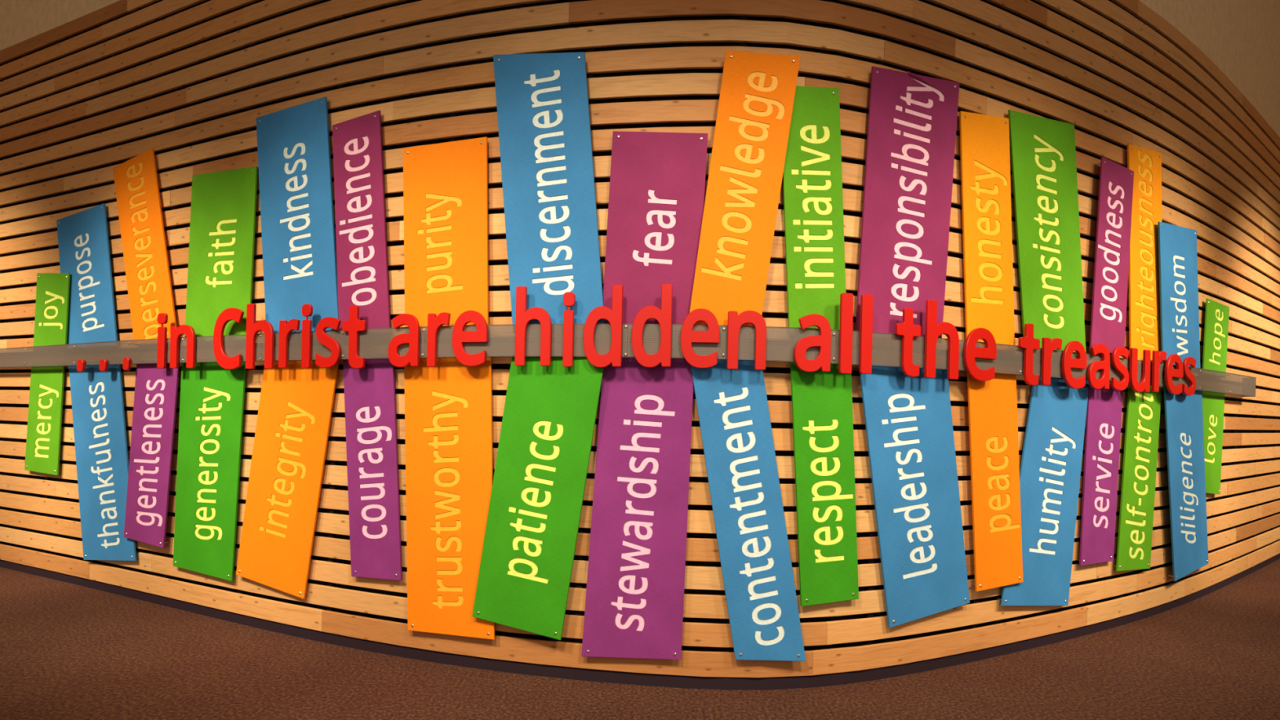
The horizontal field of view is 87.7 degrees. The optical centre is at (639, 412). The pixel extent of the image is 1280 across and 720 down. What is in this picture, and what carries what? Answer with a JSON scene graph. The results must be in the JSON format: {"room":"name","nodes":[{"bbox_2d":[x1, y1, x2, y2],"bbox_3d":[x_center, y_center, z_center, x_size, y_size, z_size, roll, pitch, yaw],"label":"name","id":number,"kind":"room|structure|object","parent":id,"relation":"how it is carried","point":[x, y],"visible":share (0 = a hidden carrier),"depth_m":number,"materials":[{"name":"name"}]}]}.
{"room":"church lobby","nodes":[
{"label":"church lobby","id":0,"kind":"room"},
{"bbox_2d":[0,0,1279,677],"bbox_3d":[0.793,-0.856,6.326,18.923,4.916,4.939,1,0,-6],"label":"wall","id":1,"kind":"structure","parent":0,"point":[188,82],"depth_m":4.66,"materials":[{"name":"brown wood"}]},
{"bbox_2d":[0,324,1256,396],"bbox_3d":[-1.394,-0.429,5.496,15.110,0.212,3.362,1,0,3],"label":"bar","id":2,"kind":"object","parent":1,"relation":"attached to","point":[1246,386],"visible":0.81,"depth_m":4.19,"materials":[{"name":"grey metal"}]},
{"bbox_2d":[24,361,64,475],"bbox_3d":[-5.277,0.042,5.936,0.611,0.994,0.065,1,0,25],"label":"sign board","id":3,"kind":"object","parent":2,"relation":"attached to","point":[46,383],"visible":1,"depth_m":5.90,"materials":[{"name":"metal"}]},
{"bbox_2d":[33,273,70,351],"bbox_3d":[-5.141,-0.890,5.853,0.557,0.698,0.065,1,0,25],"label":"sign board","id":4,"kind":"object","parent":2,"relation":"attached to","point":[52,292],"visible":0.97,"depth_m":5.82,"materials":[{"name":"metal"}]},
{"bbox_2d":[76,359,84,372],"bbox_3d":[-4.623,-0.392,5.520,0.088,0.104,0.029,1,0,25],"label":"dot","id":5,"kind":"object","parent":2,"relation":"attached to","point":[81,362],"visible":1,"depth_m":5.50,"materials":[{"name":"paint"}]},
{"bbox_2d":[56,203,118,349],"bbox_3d":[-4.684,-1.145,5.670,0.964,1.205,0.065,1,0,25],"label":"sign board","id":6,"kind":"object","parent":2,"relation":"attached to","point":[84,253],"visible":1,"depth_m":5.63,"materials":[{"name":"metal"}]},
{"bbox_2d":[68,360,137,560],"bbox_3d":[-4.463,0.401,5.551,1.048,1.683,0.065,1,0,25],"label":"sign board","id":7,"kind":"object","parent":2,"relation":"attached to","point":[102,464],"visible":1,"depth_m":5.52,"materials":[{"name":"metal"}]},
{"bbox_2d":[99,359,107,371],"bbox_3d":[-4.322,-0.386,5.378,0.087,0.098,0.029,1,0,25],"label":"dot","id":8,"kind":"object","parent":2,"relation":"attached to","point":[103,362],"visible":1,"depth_m":5.36,"materials":[{"name":"paint"}]},
{"bbox_2d":[122,357,131,370],"bbox_3d":[-4.027,-0.386,5.238,0.079,0.101,0.029,1,0,25],"label":"dot","id":9,"kind":"object","parent":2,"relation":"attached to","point":[126,362],"visible":1,"depth_m":5.22,"materials":[{"name":"paint"}]},
{"bbox_2d":[112,148,177,345],"bbox_3d":[-3.922,-1.314,5.313,0.934,1.550,0.065,1,0,25],"label":"sign board","id":10,"kind":"object","parent":2,"relation":"attached to","point":[149,289],"visible":0.98,"depth_m":5.29,"materials":[{"name":"metal"}]},
{"bbox_2d":[124,360,179,547],"bbox_3d":[-3.795,0.311,5.206,0.675,1.440,0.065,1,0,26],"label":"sign board","id":11,"kind":"object","parent":2,"relation":"attached to","point":[156,389],"visible":0.99,"depth_m":5.18,"materials":[{"name":"metal"}]},
{"bbox_2d":[156,313,168,368],"bbox_3d":[-3.607,-0.544,5.039,0.102,0.417,0.029,1,0,26],"label":"red letter","id":12,"kind":"object","parent":2,"relation":"attached to","point":[162,318],"visible":1,"depth_m":5.02,"materials":[{"name":"paint"}]},
{"bbox_2d":[169,324,195,368],"bbox_3d":[-3.374,-0.490,4.927,0.281,0.320,0.029,1,0,26],"label":"red letter","id":13,"kind":"object","parent":2,"relation":"attached to","point":[176,332],"visible":1,"depth_m":4.91,"materials":[{"name":"paint"}]},
{"bbox_2d":[173,358,245,581],"bbox_3d":[-3.174,0.400,4.937,0.799,1.605,0.065,1,0,25],"label":"sign board","id":14,"kind":"object","parent":2,"relation":"attached to","point":[211,402],"visible":0.99,"depth_m":4.91,"materials":[{"name":"metal"}]},
{"bbox_2d":[184,166,257,342],"bbox_3d":[-3.068,-1.153,4.903,0.788,1.264,0.065,1,0,25],"label":"sign board","id":15,"kind":"object","parent":2,"relation":"attached to","point":[224,203],"visible":0.98,"depth_m":4.87,"materials":[{"name":"metal"}]},
{"bbox_2d":[213,307,244,369],"bbox_3d":[-2.900,-0.523,4.702,0.310,0.432,0.029,1,0,25],"label":"red letter","id":16,"kind":"object","parent":2,"relation":"attached to","point":[228,314],"visible":1,"depth_m":4.70,"materials":[{"name":"paint"}]},
{"bbox_2d":[245,303,274,368],"bbox_3d":[-2.595,-0.526,4.561,0.267,0.448,0.029,1,0,25],"label":"red letter","id":17,"kind":"object","parent":2,"relation":"attached to","point":[253,327],"visible":1,"depth_m":4.57,"materials":[{"name":"paint"}]},
{"bbox_2d":[235,356,338,599],"bbox_3d":[-2.420,0.430,4.588,0.957,1.633,0.065,1,0,24],"label":"sign board","id":18,"kind":"object","parent":2,"relation":"attached to","point":[295,405],"visible":1,"depth_m":4.55,"materials":[{"name":"metal"}]},
{"bbox_2d":[278,319,300,368],"bbox_3d":[-2.336,-0.462,4.445,0.177,0.323,0.029,1,0,24],"label":"red letter","id":19,"kind":"object","parent":2,"relation":"attached to","point":[286,327],"visible":1,"depth_m":4.45,"materials":[{"name":"paint"}]},
{"bbox_2d":[256,96,339,342],"bbox_3d":[-2.332,-1.298,4.566,0.851,1.628,0.065,1,0,24],"label":"sign board","id":20,"kind":"object","parent":2,"relation":"attached to","point":[296,200],"visible":1,"depth_m":4.54,"materials":[{"name":"metal"}]},
{"bbox_2d":[301,303,312,368],"bbox_3d":[-2.187,-0.504,4.382,0.081,0.421,0.029,1,0,24],"label":"red letter","id":21,"kind":"object","parent":2,"relation":"attached to","point":[307,309],"visible":1,"depth_m":4.37,"materials":[{"name":"paint"}]},
{"bbox_2d":[315,316,341,368],"bbox_3d":[-2.011,-0.455,4.309,0.201,0.328,0.029,1,0,23],"label":"red letter","id":22,"kind":"object","parent":2,"relation":"attached to","point":[322,337],"visible":1,"depth_m":4.29,"materials":[{"name":"paint"}]},
{"bbox_2d":[342,305,366,368],"bbox_3d":[-1.811,-0.480,4.230,0.181,0.399,0.029,1,0,22],"label":"red letter","id":23,"kind":"object","parent":2,"relation":"attached to","point":[353,326],"visible":1,"depth_m":4.21,"materials":[{"name":"paint"}]},
{"bbox_2d":[332,110,391,340],"bbox_3d":[-1.802,-1.207,4.345,0.519,1.472,0.065,1,0,21],"label":"sign board","id":24,"kind":"object","parent":2,"relation":"attached to","point":[362,277],"visible":1,"depth_m":4.32,"materials":[{"name":"metal"}]},
{"bbox_2d":[342,354,402,580],"bbox_3d":[-1.713,0.342,4.299,0.507,1.442,0.065,1,0,20],"label":"sign board","id":25,"kind":"object","parent":2,"relation":"attached to","point":[370,402],"visible":1,"depth_m":4.27,"materials":[{"name":"metal"}]},
{"bbox_2d":[387,313,419,367],"bbox_3d":[-1.450,-0.445,4.100,0.221,0.327,0.029,1,0,19],"label":"red letter","id":26,"kind":"object","parent":2,"relation":"attached to","point":[412,357],"visible":1,"depth_m":4.08,"materials":[{"name":"paint"}]},
{"bbox_2d":[426,312,450,366],"bbox_3d":[-1.213,-0.442,4.024,0.148,0.327,0.029,1,0,18],"label":"red letter","id":27,"kind":"object","parent":2,"relation":"attached to","point":[435,322],"visible":1,"depth_m":4.02,"materials":[{"name":"paint"}]},
{"bbox_2d":[403,137,488,335],"bbox_3d":[-1.197,-1.075,4.132,0.631,1.195,0.065,1,0,17],"label":"sign board","id":28,"kind":"object","parent":2,"relation":"attached to","point":[446,184],"visible":0.99,"depth_m":4.10,"materials":[{"name":"metal"}]},
{"bbox_2d":[404,355,494,639],"bbox_3d":[-1.170,0.500,4.114,0.672,1.727,0.065,1,0,17],"label":"sign board","id":29,"kind":"object","parent":2,"relation":"attached to","point":[449,454],"visible":0.99,"depth_m":4.09,"materials":[{"name":"metal"}]},
{"bbox_2d":[452,310,488,366],"bbox_3d":[-1.009,-0.443,3.965,0.230,0.331,0.029,1,0,16],"label":"red letter","id":30,"kind":"object","parent":2,"relation":"attached to","point":[460,336],"visible":1,"depth_m":3.95,"materials":[{"name":"paint"}]},
{"bbox_2d":[514,286,551,366],"bbox_3d":[-0.617,-0.504,3.869,0.218,0.462,0.029,1,0,13],"label":"red letter","id":31,"kind":"object","parent":2,"relation":"attached to","point":[523,317],"visible":1,"depth_m":3.87,"materials":[{"name":"paint"}]},
{"bbox_2d":[472,352,604,639],"bbox_3d":[-0.597,0.481,3.930,0.794,1.667,0.065,1,0,13],"label":"sign board","id":32,"kind":"object","parent":2,"relation":"attached to","point":[548,420],"visible":1,"depth_m":3.90,"materials":[{"name":"metal"}]},
{"bbox_2d":[493,52,604,333],"bbox_3d":[-0.534,-1.300,3.934,0.731,1.669,0.065,1,0,12],"label":"sign board","id":33,"kind":"object","parent":2,"relation":"attached to","point":[542,99],"visible":1,"depth_m":3.91,"materials":[{"name":"metal"}]},
{"bbox_2d":[562,292,575,366],"bbox_3d":[-0.409,-0.479,3.826,0.068,0.427,0.029,1,0,11],"label":"red letter","id":34,"kind":"object","parent":2,"relation":"attached to","point":[569,298],"visible":1,"depth_m":3.81,"materials":[{"name":"paint"}]},
{"bbox_2d":[583,284,622,367],"bbox_3d":[-0.210,-0.493,3.792,0.221,0.470,0.029,1,0,9],"label":"red letter","id":35,"kind":"object","parent":2,"relation":"attached to","point":[615,317],"visible":1,"depth_m":3.77,"materials":[{"name":"paint"}]},
{"bbox_2d":[581,354,693,659],"bbox_3d":[-0.011,0.541,3.864,0.621,1.766,0.065,1,0,8],"label":"sign board","id":36,"kind":"object","parent":2,"relation":"attached to","point":[634,599],"visible":1,"depth_m":3.84,"materials":[{"name":"metal"}]},
{"bbox_2d":[631,284,672,367],"bbox_3d":[0.066,-0.489,3.752,0.223,0.468,0.029,1,0,7],"label":"red letter","id":37,"kind":"object","parent":2,"relation":"attached to","point":[664,316],"visible":1,"depth_m":3.73,"materials":[{"name":"paint"}]},
{"bbox_2d":[603,131,707,333],"bbox_3d":[0.083,-1.042,3.856,0.594,1.172,0.065,1,0,7],"label":"sign board","id":38,"kind":"object","parent":2,"relation":"attached to","point":[657,180],"visible":0.99,"depth_m":3.83,"materials":[{"name":"metal"}]},
{"bbox_2d":[680,308,719,368],"bbox_3d":[0.335,-0.416,3.725,0.216,0.332,0.029,1,0,4],"label":"red letter","id":39,"kind":"object","parent":2,"relation":"attached to","point":[688,336],"visible":1,"depth_m":3.71,"materials":[{"name":"paint"}]},
{"bbox_2d":[689,50,800,328],"bbox_3d":[0.589,-1.260,3.796,0.607,1.571,0.065,1,0,-1],"label":"sign board","id":40,"kind":"object","parent":2,"relation":"attached to","point":[757,90],"visible":1,"depth_m":3.77,"materials":[{"name":"metal"}]},
{"bbox_2d":[726,310,766,369],"bbox_3d":[0.595,-0.406,3.718,0.215,0.328,0.029,1,0,-1],"label":"red letter","id":41,"kind":"object","parent":2,"relation":"attached to","point":[735,322],"visible":1,"depth_m":3.70,"materials":[{"name":"paint"}]},
{"bbox_2d":[690,355,805,661],"bbox_3d":[0.614,0.541,3.823,0.706,1.741,0.065,1,0,-2],"label":"sign board","id":42,"kind":"object","parent":2,"relation":"attached to","point":[733,410],"visible":1,"depth_m":3.80,"materials":[{"name":"metal"}]},
{"bbox_2d":[793,314,831,372],"bbox_3d":[0.970,-0.393,3.756,0.216,0.327,0.029,1,0,-12],"label":"red letter","id":43,"kind":"object","parent":2,"relation":"attached to","point":[822,362],"visible":1,"depth_m":3.74,"materials":[{"name":"paint"}]},
{"bbox_2d":[782,85,845,337],"bbox_3d":[0.997,-1.159,3.864,0.455,1.460,0.065,1,0,-12],"label":"sign board","id":44,"kind":"object","parent":2,"relation":"attached to","point":[812,178],"visible":0.99,"depth_m":3.84,"materials":[{"name":"metal"}]},
{"bbox_2d":[790,356,858,606],"bbox_3d":[1.067,0.391,3.887,0.475,1.445,0.065,1,0,-15],"label":"sign board","id":45,"kind":"object","parent":2,"relation":"attached to","point":[822,411],"visible":0.99,"depth_m":3.86,"materials":[{"name":"metal"}]},
{"bbox_2d":[838,293,853,373],"bbox_3d":[1.173,-0.453,3.803,0.075,0.459,0.029,1,0,-17],"label":"red letter","id":46,"kind":"object","parent":2,"relation":"attached to","point":[846,329],"visible":1,"depth_m":3.79,"materials":[{"name":"paint"}]},
{"bbox_2d":[858,293,873,373],"bbox_3d":[1.301,-0.453,3.841,0.073,0.457,0.029,1,0,-19],"label":"red letter","id":47,"kind":"object","parent":2,"relation":"attached to","point":[866,300],"visible":1,"depth_m":3.83,"materials":[{"name":"paint"}]},
{"bbox_2d":[854,66,959,342],"bbox_3d":[1.625,-1.256,4.068,0.774,1.659,0.065,1,0,-23],"label":"sign board","id":48,"kind":"object","parent":2,"relation":"attached to","point":[912,122],"visible":0.98,"depth_m":4.03,"materials":[{"name":"metal"}]},
{"bbox_2d":[894,307,920,377],"bbox_3d":[1.581,-0.417,3.943,0.184,0.404,0.029,1,0,-23],"label":"red letter","id":49,"kind":"object","parent":2,"relation":"attached to","point":[907,329],"visible":1,"depth_m":3.93,"materials":[{"name":"paint"}]},
{"bbox_2d":[857,360,969,627],"bbox_3d":[1.687,0.494,4.110,0.945,1.606,0.065,1,0,-24],"label":"sign board","id":50,"kind":"object","parent":2,"relation":"attached to","point":[909,430],"visible":1,"depth_m":4.08,"materials":[{"name":"metal"}]},
{"bbox_2d":[924,299,959,379],"bbox_3d":[1.834,-0.442,4.051,0.271,0.468,0.029,1,0,-25],"label":"red letter","id":51,"kind":"object","parent":2,"relation":"attached to","point":[932,330],"visible":1,"depth_m":4.01,"materials":[{"name":"paint"}]},
{"bbox_2d":[963,328,996,381],"bbox_3d":[2.136,-0.368,4.193,0.285,0.332,0.029,1,0,-26],"label":"red letter","id":52,"kind":"object","parent":2,"relation":"attached to","point":[971,352],"visible":1,"depth_m":4.17,"materials":[{"name":"paint"}]},
{"bbox_2d":[959,111,1014,352],"bbox_3d":[2.256,-1.178,4.359,0.578,1.551,0.065,1,0,-26],"label":"sign board","id":53,"kind":"object","parent":2,"relation":"attached to","point":[984,140],"visible":0.99,"depth_m":4.33,"materials":[{"name":"metal"}]},
{"bbox_2d":[967,368,1022,591],"bbox_3d":[2.316,0.426,4.376,0.590,1.446,0.065,1,0,-27],"label":"sign board","id":54,"kind":"object","parent":2,"relation":"attached to","point":[992,403],"visible":1,"depth_m":4.35,"materials":[{"name":"metal"}]},
{"bbox_2d":[1017,323,1039,385],"bbox_3d":[2.566,-0.387,4.404,0.203,0.406,0.029,1,0,-27],"label":"red letter","id":55,"kind":"object","parent":2,"relation":"attached to","point":[1028,343],"visible":1,"depth_m":4.39,"materials":[{"name":"paint"}]},
{"bbox_2d":[997,376,1088,605],"bbox_3d":[2.830,0.547,4.669,0.966,1.656,0.065,1,0,-28],"label":"sign board","id":56,"kind":"object","parent":2,"relation":"attached to","point":[1050,472],"visible":0.99,"depth_m":4.66,"materials":[{"name":"metal"}]},
{"bbox_2d":[1007,109,1085,354],"bbox_3d":[2.831,-1.232,4.649,0.941,1.655,0.065,1,0,-28],"label":"sign board","id":57,"kind":"object","parent":2,"relation":"attached to","point":[1043,149],"visible":0.99,"depth_m":4.62,"materials":[{"name":"metal"}]},
{"bbox_2d":[1040,337,1062,385],"bbox_3d":[2.786,-0.348,4.518,0.202,0.324,0.029,1,0,-28],"label":"red letter","id":58,"kind":"object","parent":2,"relation":"attached to","point":[1048,345],"visible":1,"depth_m":4.47,"materials":[{"name":"paint"}]},
{"bbox_2d":[1061,340,1086,388],"bbox_3d":[3.017,-0.336,4.639,0.275,0.332,0.029,1,0,-29],"label":"red letter","id":59,"kind":"object","parent":2,"relation":"attached to","point":[1068,362],"visible":1,"depth_m":4.61,"materials":[{"name":"paint"}]},
{"bbox_2d":[1087,343,1110,389],"bbox_3d":[3.288,-0.334,4.785,0.264,0.327,0.029,1,0,-29],"label":"red letter","id":60,"kind":"object","parent":2,"relation":"attached to","point":[1103,382],"visible":1,"depth_m":4.77,"materials":[{"name":"paint"}]},
{"bbox_2d":[1077,384,1123,565],"bbox_3d":[3.438,0.450,4.998,0.545,1.340,0.065,1,0,-29],"label":"sign board","id":61,"kind":"object","parent":2,"relation":"attached to","point":[1104,409],"visible":1,"depth_m":4.96,"materials":[{"name":"metal"}]},
{"bbox_2d":[1088,156,1133,354],"bbox_3d":[3.509,-1.152,4.988,0.566,1.438,0.065,1,0,-30],"label":"sign board","id":62,"kind":"object","parent":2,"relation":"attached to","point":[1112,254],"visible":1,"depth_m":4.96,"materials":[{"name":"metal"}]},
{"bbox_2d":[1111,346,1129,391],"bbox_3d":[3.544,-0.328,4.925,0.228,0.324,0.029,1,0,-30],"label":"red letter","id":63,"kind":"object","parent":2,"relation":"attached to","point":[1117,385],"visible":1,"depth_m":4.90,"materials":[{"name":"paint"}]},
{"bbox_2d":[1113,385,1161,571],"bbox_3d":[3.938,0.512,5.288,0.695,1.477,0.065,1,0,-32],"label":"sign board","id":64,"kind":"object","parent":2,"relation":"attached to","point":[1143,409],"visible":1,"depth_m":5.25,"materials":[{"name":"metal"}]},
{"bbox_2d":[1128,347,1151,391],"bbox_3d":[3.799,-0.322,5.072,0.293,0.328,0.029,1,0,-31],"label":"red letter","id":65,"kind":"object","parent":2,"relation":"attached to","point":[1144,385],"visible":1,"depth_m":5.04,"materials":[{"name":"paint"}]},
{"bbox_2d":[1124,144,1161,363],"bbox_3d":[3.994,-1.250,5.299,0.664,1.717,0.065,1,0,-32],"label":"sign board","id":66,"kind":"object","parent":2,"relation":"attached to","point":[1144,319],"visible":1,"depth_m":5.26,"materials":[{"name":"metal"}]},
{"bbox_2d":[1151,350,1166,391],"bbox_3d":[4.069,-0.326,5.232,0.212,0.325,0.029,1,0,-32],"label":"red letter","id":67,"kind":"object","parent":2,"relation":"attached to","point":[1157,357],"visible":1,"depth_m":5.18,"materials":[{"name":"paint"}]},
{"bbox_2d":[1164,354,1183,394],"bbox_3d":[4.297,-0.312,5.370,0.327,0.324,0.029,1,0,-34],"label":"red letter","id":68,"kind":"object","parent":2,"relation":"attached to","point":[1170,372],"visible":1,"depth_m":5.34,"materials":[{"name":"paint"}]},
{"bbox_2d":[1155,221,1199,373],"bbox_3d":[4.507,-0.966,5.594,0.956,1.231,0.065,1,0,-34],"label":"sign board","id":69,"kind":"object","parent":2,"relation":"attached to","point":[1177,245],"visible":0.98,"depth_m":5.55,"materials":[{"name":"metal"}]},
{"bbox_2d":[1163,385,1208,581],"bbox_3d":[4.673,0.582,5.725,1.120,1.653,0.065,1,0,-34],"label":"sign board","id":70,"kind":"object","parent":2,"relation":"attached to","point":[1184,420],"visible":1,"depth_m":5.68,"materials":[{"name":"metal"}]},
{"bbox_2d":[1182,356,1196,395],"bbox_3d":[4.556,-0.305,5.537,0.264,0.322,0.029,1,0,-34],"label":"red letter","id":71,"kind":"object","parent":2,"relation":"attached to","point":[1188,361],"visible":1,"depth_m":5.51,"materials":[{"name":"paint"}]},
{"bbox_2d":[1201,386,1225,494],"bbox_3d":[5.248,0.260,6.151,0.690,1.004,0.065,1,0,-36],"label":"sign board","id":72,"kind":"object","parent":2,"relation":"attached to","point":[1213,403],"visible":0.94,"depth_m":6.14,"materials":[{"name":"metal"}]},
{"bbox_2d":[0,553,1279,689],"bbox_3d":[0.746,1.567,6.281,18.911,0.069,4.823,1,0,-6],"label":"baseboard","id":73,"kind":"structure","parent":1,"relation":"attached to","point":[507,666],"depth_m":4.27,"materials":[{"name":"wood"}]},
{"bbox_2d":[1202,298,1229,377],"bbox_3d":[5.320,-0.680,6.187,0.737,0.691,0.065,1,0,-36],"label":"sign board","id":74,"kind":"object","parent":1,"relation":"attached to","point":[1217,314],"visible":1,"depth_m":6.14,"materials":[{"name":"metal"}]},
{"bbox_2d":[0,558,1279,719],"bbox_3d":[0.465,1.645,3.500,23.000,0.100,17.000,1,0,0],"label":"floor","id":75,"kind":"structure","parent":0,"point":[68,651],"depth_m":3.92,"materials":[{"name":"carpet"}]},
{"bbox_2d":[0,0,1279,137],"bbox_3d":[0.870,-4.450,6.338,18.897,2.294,4.913,1,0,-6],"label":"wall","id":76,"kind":"structure","parent":0,"point":[1242,37],"depth_m":6.39,"materials":[{"name":"beige paint"}]}
]}

